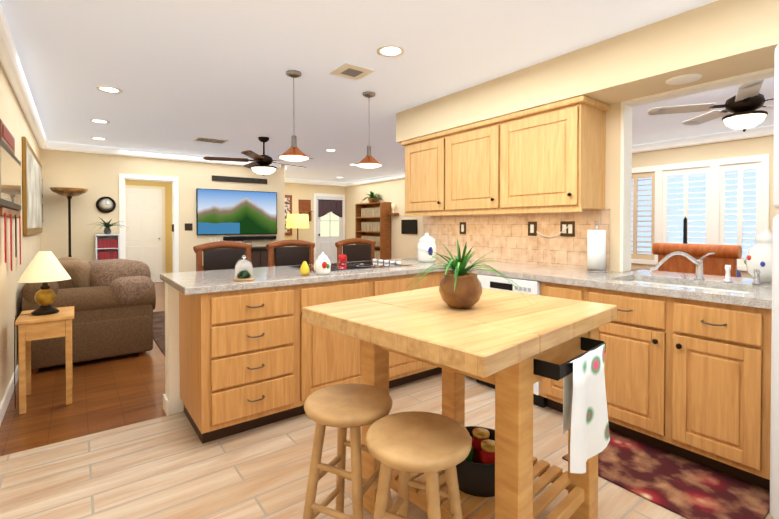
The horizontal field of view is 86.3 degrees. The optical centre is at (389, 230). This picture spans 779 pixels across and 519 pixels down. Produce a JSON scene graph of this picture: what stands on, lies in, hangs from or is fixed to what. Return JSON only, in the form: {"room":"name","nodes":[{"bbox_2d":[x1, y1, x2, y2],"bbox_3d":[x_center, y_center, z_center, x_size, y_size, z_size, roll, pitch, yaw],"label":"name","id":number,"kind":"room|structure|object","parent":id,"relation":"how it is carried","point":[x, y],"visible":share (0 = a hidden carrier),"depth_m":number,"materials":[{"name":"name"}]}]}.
{"room":"kitchen and living room","nodes":[
{"label":"kitchen and living room","id":0,"kind":"room"},
{"bbox_2d":[0,62,40,403],"bbox_3d":[-2.198,0.008,2.167,0.100,2.440,9.350,-1,1,-37],"label":"wall","id":1,"kind":"structure","parent":0,"point":[13,118],"depth_m":3.24,"materials":[{"name":"paint"}]},
{"bbox_2d":[0,119,14,153],"bbox_3d":[-2.731,-0.655,2.969,0.023,0.135,0.731,-1,1,-37],"label":"plaque","id":2,"kind":"object","parent":1,"relation":"attached to","point":[7,138],"visible":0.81,"depth_m":2.89,"materials":[{"name":"brown wood"}]},
{"bbox_2d":[0,361,18,425],"bbox_3d":[-2.122,1.178,2.176,0.015,0.100,9.250,-1,1,-37],"label":"baseboard","id":3,"kind":"structure","parent":1,"relation":"attached to","point":[7,396],"depth_m":2.90,"materials":[{"name":"white wood"}]},
{"bbox_2d":[0,207,20,270],"bbox_3d":[-2.846,0.067,3.132,0.025,0.450,1.118,-1,1,-37],"label":"key rack","id":4,"kind":"object","parent":1,"relation":"attached to","point":[8,212],"visible":0.98,"depth_m":3.01,"materials":[{"name":"brown wood"}]},
{"bbox_2d":[0,139,22,214],"bbox_3d":[-2.574,-0.351,2.772,0.031,0.442,1.875,-1,1,-37],"label":"framed picture","id":5,"kind":"object","parent":1,"relation":"attached to","point":[10,190],"depth_m":2.93,"materials":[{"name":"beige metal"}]},
{"bbox_2d":[0,4,47,148],"bbox_3d":[-2.090,-1.155,2.172,0.095,0.115,9.250,-1,1,-37],"label":"crown molding","id":6,"kind":"structure","parent":1,"relation":"attached to","point":[11,63],"depth_m":3.09,"materials":[{"name":"white"}]},
{"bbox_2d":[22,136,42,235],"bbox_3d":[-4.326,-0.425,5.093,0.031,0.929,3.042,-1,1,-37],"label":"framed picture","id":7,"kind":"object","parent":1,"relation":"attached to","point":[32,217],"depth_m":4.33,"materials":[{"name":"beige wood"}]},
{"bbox_2d":[125,180,171,272],"bbox_3d":[-5.362,-0.073,9.018,1.560,2.440,0.100,-1,1,-37],"label":"wall","id":8,"kind":"structure","parent":0,"point":[168,221],"depth_m":9.26,"materials":[{"name":"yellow paint"}]},
{"bbox_2d":[125,185,165,281],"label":"hall door","id":9,"kind":"structure","parent":8,"relation":"in","point":[145,222],"depth_m":8.99,"materials":[{"name":"white wood"}]},
{"bbox_2d":[40,148,284,271],"bbox_3d":[-3.498,-0.049,6.979,3.620,2.440,0.100,-1,1,-37],"label":"wall","id":10,"kind":"structure","parent":0,"point":[96,175],"depth_m":6.34,"materials":[{"name":"paint"}]},
{"bbox_2d":[96,197,115,212],"bbox_3d":[-4.293,-0.386,6.292,0.250,0.250,0.030,-1,1,-37],"label":"wall clock","id":11,"kind":"object","parent":10,"relation":"attached to","point":[105,204],"visible":1,"depth_m":6.29,"materials":[{"name":"brown metal"}]},
{"bbox_2d":[48,141,280,168],"bbox_3d":[-3.432,-1.210,6.894,3.400,0.115,0.095,-1,1,-37],"label":"crown molding","id":12,"kind":"structure","parent":10,"relation":"attached to","point":[52,145],"depth_m":6.45,"materials":[{"name":"white"}]},
{"bbox_2d":[185,223,192,230],"bbox_3d":[-3.383,-0.055,6.997,0.120,0.120,0.007,-1,1,-37],"label":"switch plate","id":13,"kind":"object","parent":10,"relation":"attached to","point":[188,226],"depth_m":6.99,"materials":[{"name":"brown"}]},
{"bbox_2d":[196,188,276,234],"bbox_3d":[-2.710,-0.320,7.476,1.410,0.790,0.043,-1,1,-37],"label":"tv","id":14,"kind":"object","parent":10,"relation":"attached to","point":[224,212],"visible":0.98,"depth_m":7.42,"materials":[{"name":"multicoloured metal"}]},
{"bbox_2d":[212,175,266,183],"bbox_3d":[-2.688,-0.910,7.501,0.982,0.090,0.019,-1,1,-37],"label":"sign","id":15,"kind":"object","parent":10,"relation":"attached to","point":[238,179],"visible":1,"depth_m":7.47,"materials":[{"name":"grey wood"}]},
{"bbox_2d":[223,236,275,239],"bbox_3d":[-2.537,0.141,7.585,0.954,0.065,0.086,-1,1,-37],"label":"soundbar","id":16,"kind":"object","parent":10,"relation":"attached to","point":[248,237],"visible":1,"depth_m":7.53,"materials":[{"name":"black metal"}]},
{"bbox_2d":[171,189,171,222],"bbox_3d":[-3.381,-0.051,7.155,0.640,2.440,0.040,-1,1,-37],"label":"wall","id":17,"kind":"structure","parent":0,"point":[171,189],"depth_m":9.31,"materials":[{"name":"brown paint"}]},
{"bbox_2d":[119,174,178,272],"bbox_3d":[-3.864,0.149,6.694,0.830,2.050,0.118,-1,1,-37],"label":"door frame","id":18,"kind":"structure","parent":17,"relation":"attached to","point":[173,181],"depth_m":6.72,"materials":[{"name":"white wood"}]},
{"bbox_2d":[165,282,183,414],"bbox_3d":[-0.449,0.772,3.577,2.620,0.878,0.120,-1,1,-37],"label":"wall","id":19,"kind":"structure","parent":0,"point":[172,377],"depth_m":2.76,"materials":[{"name":"white paint"}]},
{"bbox_2d":[163,394,168,410],"bbox_3d":[-0.496,1.161,3.631,2.635,0.100,0.015,-1,1,-37],"label":"baseboard","id":20,"kind":"structure","parent":19,"relation":"attached to","point":[165,400],"depth_m":2.76,"materials":[{"name":"white wood"}]},
{"bbox_2d":[285,183,345,246],"bbox_3d":[-2.359,-0.094,10.782,2.980,2.440,0.100,-1,1,-37],"label":"wall","id":21,"kind":"structure","parent":0,"point":[296,191],"depth_m":10.83,"materials":[{"name":"paint"}]},
{"bbox_2d":[285,195,291,234],"bbox_3d":[-2.613,-0.380,10.502,0.320,1.020,0.030,-1,1,-37],"label":"collage","id":22,"kind":"object","parent":21,"relation":"attached to","point":[288,206],"visible":0.46,"depth_m":10.52,"materials":[{"name":"brown wood"}]},
{"bbox_2d":[299,199,312,220],"bbox_3d":[-2.177,-0.514,10.774,0.338,0.560,0.118,-1,1,-37],"label":"shelf","id":23,"kind":"object","parent":21,"relation":"attached to","point":[304,205],"visible":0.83,"depth_m":10.80,"materials":[{"name":"brown wood"}]},
{"bbox_2d":[285,178,343,186],"bbox_3d":[-2.340,-1.255,10.660,2.680,0.115,0.095,-1,1,-37],"label":"crown molding","id":24,"kind":"structure","parent":21,"relation":"attached to","point":[287,180],"depth_m":10.88,"materials":[{"name":"white"}]},
{"bbox_2d":[313,193,344,263],"bbox_3d":[-1.600,0.066,11.227,0.956,2.100,0.102,-1,1,-37],"label":"back door","id":25,"kind":"structure","parent":21,"relation":"in","point":[328,230],"depth_m":11.21,"materials":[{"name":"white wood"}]},
{"bbox_2d":[317,199,342,216],"bbox_3d":[-1.586,-0.585,11.201,0.776,0.473,0.029,-1,1,-37],"label":"curtain valance","id":26,"kind":"object","parent":25,"relation":"attached to","point":[325,207],"visible":0.88,"depth_m":11.17,"materials":[{"name":"fabric"}]},
{"bbox_2d":[346,178,422,258],"bbox_3d":[1.038,-0.075,9.210,0.750,2.440,6.500,-1,1,-37],"label":"wall","id":27,"kind":"structure","parent":0,"point":[402,245],"depth_m":9.83,"materials":[{"name":"paint"}]},
{"bbox_2d":[344,173,404,186],"bbox_3d":[0.671,-1.235,8.982,0.095,0.115,6.400,-1,1,-37],"label":"crown molding","id":28,"kind":"structure","parent":27,"relation":"attached to","point":[397,176],"depth_m":10.22,"materials":[{"name":"white wood"}]},
{"bbox_2d":[388,204,398,214],"bbox_3d":[0.090,-0.491,9.721,0.138,0.260,0.273,-1,1,-37],"label":"shelf","id":29,"kind":"object","parent":27,"relation":"attached to","point":[393,207],"visible":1,"depth_m":9.68,"materials":[{"name":"brown wood"}]},
{"bbox_2d":[401,220,416,233],"bbox_3d":[0.443,-0.077,9.349,0.028,0.321,0.541,-1,1,-37],"label":"panel","id":30,"kind":"object","parent":27,"relation":"attached to","point":[408,226],"visible":0.96,"depth_m":9.33,"materials":[{"name":"black metal"}]},
{"bbox_2d":[0,282,772,518],"bbox_3d":[-0.431,1.217,5.236,6.600,0.050,12.100,-1,1,-37],"label":"floor","id":31,"kind":"structure","parent":0,"point":[171,466],"depth_m":2.26,"materials":[{"name":"tile"}]},
{"bbox_2d":[15,306,73,413],"bbox_3d":[-2.465,0.908,2.997,0.310,0.620,0.450,-1,1,-37],"label":"side table","id":32,"kind":"object","parent":31,"relation":"on","point":[31,327],"visible":0.94,"depth_m":2.85,"materials":[{"name":"brown wood"}]},
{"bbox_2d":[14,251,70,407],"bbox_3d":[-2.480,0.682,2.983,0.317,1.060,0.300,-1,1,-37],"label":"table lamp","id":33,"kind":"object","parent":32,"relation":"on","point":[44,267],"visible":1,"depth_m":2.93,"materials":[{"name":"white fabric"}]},
{"bbox_2d":[50,187,87,256],"bbox_3d":[-4.471,0.302,5.811,0.430,1.765,0.430,-1,1,-37],"label":"lamp","id":34,"kind":"object","parent":31,"relation":"on","point":[69,193],"visible":0.75,"depth_m":5.77,"materials":[{"name":"brown metal"}]},
{"bbox_2d":[21,257,155,372],"bbox_3d":[-3.240,0.741,4.504,0.980,0.920,2.046,-1,1,-37],"label":"sofa","id":35,"kind":"object","parent":31,"relation":"on","point":[112,302],"visible":0.71,"depth_m":3.82,"materials":[{"name":"fabric"}]},
{"bbox_2d":[95,234,119,259],"bbox_3d":[-4.220,0.620,6.223,0.295,1.120,0.210,-1,1,-37],"label":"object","id":36,"kind":"object","parent":31,"relation":"on","point":[107,246],"visible":0.4,"depth_m":6.18,"materials":[{"name":"white wood"}]},
{"bbox_2d":[89,218,128,233],"bbox_3d":[-4.135,-0.068,6.131,0.614,0.256,0.346,-1,1,-37],"label":"potted plant","id":37,"kind":"object","parent":36,"relation":"on","point":[107,227],"visible":1,"depth_m":6.18,"materials":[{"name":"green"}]},
{"bbox_2d":[153,311,164,354],"bbox_3d":[-1.769,1.185,5.323,2.230,0.012,2.950,-1,1,-37],"label":"living room rug","id":38,"kind":"object","parent":31,"relation":"on","point":[159,328],"depth_m":4.95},
{"bbox_2d":[193,241,251,270],"bbox_3d":[-1.292,0.654,3.384,0.478,1.120,0.470,-1,1,-37],"label":"bar chair","id":39,"kind":"object","parent":31,"relation":"on","point":[214,258],"visible":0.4,"depth_m":3.48,"materials":[{"name":"black leather"}]},
{"bbox_2d":[179,284,302,443],"bbox_3d":[-0.991,0.783,2.697,0.564,0.878,0.628,-1,1,-37],"label":"base cabinet","id":40,"kind":"object","parent":31,"relation":"on","point":[249,359],"depth_m":2.45,"materials":[{"name":"brown wood"}]},
{"bbox_2d":[160,256,771,308],"bbox_3d":[0.780,0.328,2.175,2.940,0.040,3.990,-1,1,-37],"label":"countertop","id":41,"kind":"structure","parent":40,"relation":"on","point":[215,281],"depth_m":2.65,"materials":[{"name":"stone"}]},
{"bbox_2d":[233,255,254,280],"bbox_3d":[-0.885,0.227,2.527,0.126,0.152,0.126,-1,1,-37],"label":"glass cloche","id":42,"kind":"object","parent":41,"relation":"on","point":[243,269],"visible":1,"depth_m":2.48,"materials":[{"name":"clear glass"}]},
{"bbox_2d":[300,260,309,274],"bbox_3d":[-0.563,0.244,2.758,0.066,0.112,0.066,-1,1,-37],"label":"fruit","id":43,"kind":"object","parent":41,"relation":"on","point":[304,269],"visible":1,"depth_m":2.74,"materials":[{"name":"yellow food"}]},
{"bbox_2d":[315,252,330,274],"bbox_3d":[-0.452,0.223,2.821,0.109,0.153,0.111,-1,1,-37],"label":"jar","id":44,"kind":"object","parent":41,"relation":"on","point":[322,265],"visible":1,"depth_m":2.78,"materials":[{"name":"white ceramic"}]},
{"bbox_2d":[338,254,346,262],"bbox_3d":[-0.413,0.244,3.672,0.080,0.090,0.080,-1,1,-37],"label":"apple","id":45,"kind":"object","parent":41,"relation":"on","point":[342,258],"visible":0.92,"depth_m":3.65,"materials":[{"name":"red food"}]},
{"bbox_2d":[289,259,412,271],"bbox_3d":[-0.305,0.277,3.372,0.878,0.032,0.498,-1,1,-37],"label":"cooktop","id":46,"kind":"object","parent":41,"relation":"in","point":[373,264],"visible":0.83,"depth_m":3.36,"materials":[{"name":"black glass"}]},
{"bbox_2d":[417,233,436,261],"bbox_3d":[0.343,0.156,3.803,0.176,0.264,0.177,-1,1,-37],"label":"canister","id":47,"kind":"object","parent":41,"relation":"on","point":[426,243],"visible":0.94,"depth_m":3.73,"materials":[{"name":"white ceramic"}]},
{"bbox_2d":[585,221,607,272],"bbox_3d":[1.486,0.115,2.980,0.150,0.365,0.150,-1,1,-37],"label":"paper towel holder","id":48,"kind":"object","parent":41,"relation":"on","point":[596,250],"visible":1,"depth_m":2.93,"materials":[{"name":"white paper"}]},
{"bbox_2d":[630,280,749,292],"bbox_3d":[1.705,0.441,2.428,0.414,0.191,0.709,-1,1,-37],"label":"sink","id":49,"kind":"object","parent":41,"relation":"in","point":[691,286],"depth_m":2.55,"materials":[{"name":"white ceramic"}]},
{"bbox_2d":[649,251,761,284],"bbox_3d":[1.858,0.217,2.470,0.217,0.173,0.507,-1,1,-37],"label":"faucet","id":50,"kind":"object","parent":41,"relation":"on","point":[698,263],"visible":1,"depth_m":2.53,"materials":[{"name":"silver metal"}]},
{"bbox_2d":[744,229,772,282],"bbox_3d":[2.217,0.149,2.442,0.207,0.310,0.207,-1,1,-37],"label":"ginger jar","id":51,"kind":"object","parent":41,"relation":"on","point":[759,255],"visible":0.75,"depth_m":2.41,"materials":[{"name":"white ceramic"}]},
{"bbox_2d":[218,246,274,267],"bbox_3d":[-2.559,0.737,7.371,1.319,0.860,0.380,-1,1,-37],"label":"console table","id":52,"kind":"object","parent":31,"relation":"on","point":[259,256],"visible":0.1,"depth_m":7.35,"materials":[{"name":"black wood"}]},
{"bbox_2d":[210,238,251,248],"bbox_3d":[-2.736,0.209,7.182,0.697,0.198,0.151,-1,1,-37],"label":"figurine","id":53,"kind":"object","parent":52,"relation":"on","point":[241,241],"visible":0.23,"depth_m":7.26,"materials":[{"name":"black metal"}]},
{"bbox_2d":[266,240,314,266],"bbox_3d":[-0.808,0.649,3.749,0.478,1.120,0.470,-1,1,-37],"label":"bar chair","id":54,"kind":"object","parent":31,"relation":"on","point":[300,252],"visible":0.38,"depth_m":3.85,"materials":[{"name":"brown wood"}]},
{"bbox_2d":[286,214,308,239],"bbox_3d":[-2.235,0.374,10.129,0.540,1.520,0.540,-1,1,-37],"label":"light","id":55,"kind":"object","parent":31,"relation":"on","point":[297,221],"visible":0.77,"depth_m":9.90,"materials":[{"name":"yellow fabric"}]},
{"bbox_2d":[303,278,374,413],"bbox_3d":[-0.540,0.779,3.037,0.565,0.878,0.628,-1,1,-37],"label":"base cabinet","id":56,"kind":"object","parent":31,"relation":"on","point":[330,358],"depth_m":2.76,"materials":[{"name":"brown wood"}]},
{"bbox_2d":[303,383,392,518],"bbox_3d":[-0.149,0.927,1.524,0.374,0.622,0.374,-1,1,-37],"label":"stool","id":57,"kind":"object","parent":31,"relation":"on","point":[353,407],"visible":0.85,"depth_m":1.47,"materials":[{"name":"brown wood"}]},
{"bbox_2d":[335,238,375,261],"bbox_3d":[-0.238,0.644,4.179,0.478,1.120,0.470,-1,1,-37],"label":"bar chair","id":58,"kind":"object","parent":31,"relation":"on","point":[363,250],"visible":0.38,"depth_m":4.29,"materials":[{"name":"brown wood"}]},
{"bbox_2d":[355,191,390,259],"bbox_3d":[-0.370,0.081,10.275,0.671,2.103,1.095,-1,1,-37],"label":"bookshelf","id":59,"kind":"object","parent":31,"relation":"on","point":[372,220],"visible":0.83,"depth_m":10.00,"materials":[{"name":"brown wood"}]},
{"bbox_2d":[362,191,382,202],"bbox_3d":[-0.370,-0.809,10.265,0.671,0.324,0.893,-1,1,-37],"label":"shelf plant","id":60,"kind":"object","parent":59,"relation":"on","point":[373,198],"depth_m":10.15,"materials":[{"name":"green plant"}]},
{"bbox_2d":[375,273,430,387],"bbox_3d":[-0.099,0.775,3.370,0.540,0.878,0.628,-1,1,-37],"label":"base cabinet","id":61,"kind":"object","parent":31,"relation":"on","point":[402,369],"depth_m":3.15,"materials":[{"name":"brown wood"}]},
{"bbox_2d":[366,411,471,518],"bbox_3d":[0.088,0.930,1.274,0.374,0.622,0.374,-1,1,-37],"label":"stool","id":62,"kind":"object","parent":31,"relation":"on","point":[430,445],"visible":1,"depth_m":1.22,"materials":[{"name":"brown wood"}]},
{"bbox_2d":[431,271,451,375],"bbox_3d":[0.206,0.772,3.600,0.347,0.878,0.628,-1,1,-37],"label":"base cabinet","id":63,"kind":"object","parent":31,"relation":"on","point":[436,277],"depth_m":3.37,"materials":[{"name":"brown wood"}]},
{"bbox_2d":[302,286,616,518],"bbox_3d":[0.317,0.773,1.699,0.980,0.920,0.926,-1,1,-44],"label":"island table","id":64,"kind":"object","parent":31,"relation":"on","point":[513,347],"visible":0.79,"depth_m":1.46,"materials":[{"name":"brown wood"}]},
{"bbox_2d":[406,239,529,308],"bbox_3d":[0.292,0.173,1.688,0.479,0.279,0.530,-1,1,-37],"label":"potted plant","id":65,"kind":"object","parent":64,"relation":"on","point":[460,287],"visible":1,"depth_m":1.63,"materials":[{"name":"ceramic"}]},
{"bbox_2d":[456,426,494,496],"bbox_3d":[0.374,0.953,1.743,0.310,0.165,0.310,-1,1,-37],"label":"basket","id":66,"kind":"object","parent":64,"relation":"on","point":[475,468],"visible":0.48,"depth_m":1.63,"materials":[{"name":"black"}]},
{"bbox_2d":[563,344,609,473],"bbox_3d":[0.685,0.617,1.446,0.322,0.390,0.077,-1,1,-37],"label":"towel","id":67,"kind":"object","parent":64,"relation":"hanging from","point":[585,413],"depth_m":1.41,"materials":[{"name":"white fabric"}]},
{"bbox_2d":[476,274,547,407],"bbox_3d":[1.042,0.778,3.209,0.582,0.875,0.598,-1,1,-37],"label":"dishwasher","id":68,"kind":"object","parent":31,"relation":"on","point":[503,284],"visible":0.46,"depth_m":2.92,"materials":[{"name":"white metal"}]},
{"bbox_2d":[540,281,644,412],"bbox_3d":[1.371,0.781,2.823,0.617,0.878,0.401,-1,1,-37],"label":"base cabinet","id":69,"kind":"object","parent":31,"relation":"on","point":[625,302],"depth_m":2.58,"materials":[{"name":"brown wood"}]},
{"bbox_2d":[562,429,769,518],"bbox_3d":[1.362,1.223,2.075,0.514,0.012,0.773,-1,1,-37],"label":"rug","id":70,"kind":"object","parent":31,"relation":"on","point":[683,487],"visible":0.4,"depth_m":2.00,"materials":[{"name":"red fabric"}]},
{"bbox_2d":[599,307,771,490],"bbox_3d":[1.694,0.888,2.395,0.617,0.675,0.799,-1,1,-37],"label":"base cabinet","id":71,"kind":"object","parent":31,"relation":"on","point":[689,379],"depth_m":2.10,"materials":[{"name":"brown wood"}]},
{"bbox_2d":[770,45,778,518],"bbox_3d":[2.145,0.245,1.518,0.910,1.980,0.980,-1,1,-37],"label":"refrigerator","id":72,"kind":"object","parent":31,"relation":"on","point":[774,470],"visible":1,"depth_m":1.66,"materials":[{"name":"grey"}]},
{"bbox_2d":[0,0,773,181],"bbox_3d":[-0.202,-1.291,5.442,7.250,0.080,12.200,-1,1,-37],"label":"ceiling","id":73,"kind":"structure","parent":0,"point":[182,75],"depth_m":3.06,"materials":[{"name":"white paint"}]},
{"bbox_2d":[91,137,106,139],"bbox_3d":[-3.973,-1.250,5.681,0.189,0.005,0.189,1,1,44],"label":"recessed light","id":74,"kind":"object","parent":73,"relation":"in","point":[95,138],"depth_m":5.67,"materials":[{"name":"white"}]},
{"bbox_2d":[89,119,109,123],"bbox_3d":[-3.304,-1.239,4.738,0.189,0.005,0.189,0,1,17],"label":"recessed light","id":75,"kind":"object","parent":73,"relation":"in","point":[92,120],"depth_m":4.74,"materials":[{"name":"white"}]},
{"bbox_2d":[96,86,121,93],"bbox_3d":[-2.447,-1.226,3.628,0.189,0.005,0.189,0,1,17],"label":"recessed light","id":76,"kind":"object","parent":73,"relation":"in","point":[107,89],"depth_m":3.62,"materials":[{"name":"white"}]},
{"bbox_2d":[193,137,227,143],"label":"ceiling vent","id":77,"kind":"object","parent":73,"relation":"in","point":[202,139],"depth_m":5.77,"materials":[{"name":"white metal"}]},
{"bbox_2d":[203,137,313,175],"bbox_3d":[-1.738,-0.992,5.679,1.442,0.521,1.383,-1,1,-37],"label":"room ceiling fan","id":78,"kind":"object","parent":73,"relation":"hanging from","point":[260,164],"visible":0.98,"depth_m":5.52,"materials":[{"name":"brown metal"}]},
{"bbox_2d":[278,70,308,161],"bbox_3d":[-0.744,-0.883,3.235,0.236,0.682,0.236,-1,1,-37],"label":"pendant light","id":79,"kind":"object","parent":73,"relation":"hanging from","point":[294,153],"visible":1,"depth_m":3.19,"materials":[{"name":"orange metal"}]},
{"bbox_2d":[329,63,374,80],"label":"ceiling vent","id":80,"kind":"object","parent":73,"relation":"in","point":[351,71],"depth_m":3.18,"materials":[{"name":"white metal"}]},
{"bbox_2d":[356,91,381,167],"bbox_3d":[-0.184,-0.896,3.740,0.236,0.667,0.236,-1,1,-37],"label":"pendant light","id":81,"kind":"object","parent":73,"relation":"hanging from","point":[368,161],"visible":1,"depth_m":3.69,"materials":[{"name":"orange metal"}]},
{"bbox_2d":[377,45,404,56],"bbox_3d":[0.009,-1.217,2.827,0.189,0.005,0.189,1,1,44],"label":"recessed light","id":82,"kind":"object","parent":73,"relation":"in","point":[390,51],"depth_m":2.82,"materials":[{"name":"white"}]},
{"bbox_2d":[648,79,773,131],"bbox_3d":[2.699,-0.982,3.090,1.213,0.481,1.173,-1,1,-37],"label":"ceiling fan","id":83,"kind":"object","parent":73,"relation":"hanging from","point":[745,102],"visible":0.88,"depth_m":3.10,"materials":[{"name":"brown metal"}]},
{"bbox_2d":[396,0,778,142],"bbox_3d":[1.760,-1.061,2.478,0.390,0.310,5.100,-1,1,-37],"label":"soffit","id":84,"kind":"structure","parent":0,"point":[716,40],"depth_m":2.57,"materials":[{"name":"paint"}]},
{"bbox_2d":[665,74,701,84],"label":"recessed light","id":85,"kind":"object","parent":84,"relation":"attached to","point":[686,78],"depth_m":2.48,"materials":[{"name":"white"}]},
{"bbox_2d":[605,102,628,271],"bbox_3d":[1.964,0.002,2.644,0.120,2.440,5.100,-1,1,-37],"label":"wall","id":86,"kind":"structure","parent":0,"point":[612,159],"depth_m":3.00,"materials":[{"name":"paint"}]},
{"bbox_2d":[401,132,440,214],"bbox_3d":[0.474,-0.548,4.204,0.367,0.753,0.606,-1,1,-37],"label":"upper cabinet","id":87,"kind":"object","parent":86,"relation":"attached to","point":[422,154],"depth_m":4.09,"materials":[{"name":"brown wood"}]},
{"bbox_2d":[441,117,524,214],"bbox_3d":[0.844,-0.542,3.713,0.367,0.753,0.625,-1,1,-37],"label":"upper cabinet","id":88,"kind":"object","parent":86,"relation":"attached to","point":[468,152],"depth_m":3.60,"materials":[{"name":"brown wood"}]},
{"bbox_2d":[423,209,609,270],"bbox_3d":[0.988,0.061,3.829,0.012,0.455,2.033,-1,1,-37],"label":"backsplash","id":89,"kind":"structure","parent":86,"relation":"attached to","point":[504,238],"depth_m":3.62,"materials":[{"name":"tile"}]},
{"bbox_2d":[460,222,465,233],"bbox_3d":[0.737,-0.022,4.137,0.016,0.110,0.067,-1,1,-37],"label":"outlet plates","id":90,"kind":"object","parent":89,"relation":"attached to","point":[462,224],"depth_m":4.14,"materials":[{"name":"brown metal"}]},
{"bbox_2d":[528,221,574,237],"bbox_3d":[1.312,-0.006,3.376,0.016,0.129,0.409,-1,1,-37],"label":"outlet plates","id":91,"kind":"object","parent":89,"relation":"attached to","point":[567,228],"depth_m":3.29,"materials":[{"name":"brown metal"}]},
{"bbox_2d":[497,95,608,210],"bbox_3d":[1.234,-0.536,3.197,0.367,0.753,0.668,-1,1,-37],"label":"upper cabinet","id":92,"kind":"object","parent":86,"relation":"attached to","point":[548,158],"depth_m":3.00,"materials":[{"name":"brown wood"}]},
{"bbox_2d":[620,67,773,271],"bbox_3d":[2.333,-0.299,2.154,0.136,1.205,2.117,-1,1,-37],"label":"trim","id":93,"kind":"structure","parent":86,"relation":"attached to","point":[626,183],"depth_m":2.95,"materials":[{"name":"white wood"}]},
{"bbox_2d":[631,135,776,277],"bbox_3d":[4.790,-0.023,4.776,0.100,2.440,5.100,-1,1,-37],"label":"wall","id":94,"kind":"structure","parent":0,"point":[738,148],"depth_m":5.40,"materials":[{"name":"paint"}]},
{"bbox_2d":[631,154,769,270],"bbox_3d":[4.027,-0.214,5.747,0.125,1.420,1.867,-1,1,-37],"label":"window shutters","id":95,"kind":"object","parent":94,"relation":"attached to","point":[731,195],"visible":0.79,"depth_m":5.57,"materials":[{"name":"white wood"}]},
{"bbox_2d":[632,125,773,152],"bbox_3d":[4.712,-1.185,4.704,0.095,0.115,5.100,-1,1,-37],"label":"crown molding","id":96,"kind":"structure","parent":94,"relation":"attached to","point":[765,130],"depth_m":5.41,"materials":[{"name":"white"}]},
{"bbox_3d":[3.421,1.234,3.758,3.530,0.050,5.100,-1,1,-37],"label":"floor","id":97,"kind":"structure","parent":0,"visible":0},
{"bbox_2d":[683,216,686,243],"bbox_3d":[3.436,0.516,4.834,0.240,1.360,0.234,-1,1,-37],"label":"candle stand","id":98,"kind":"object","parent":97,"relation":"on","point":[685,230],"visible":0.17,"depth_m":4.82,"materials":[{"name":"black metal"}]},
{"bbox_2d":[630,243,741,276],"bbox_3d":[2.927,0.665,4.140,0.550,1.080,0.980,-1,1,-37],"label":"armchair","id":99,"kind":"object","parent":97,"relation":"on","point":[719,260],"visible":0.31,"depth_m":3.82,"materials":[{"name":"fabric"}]}
]}

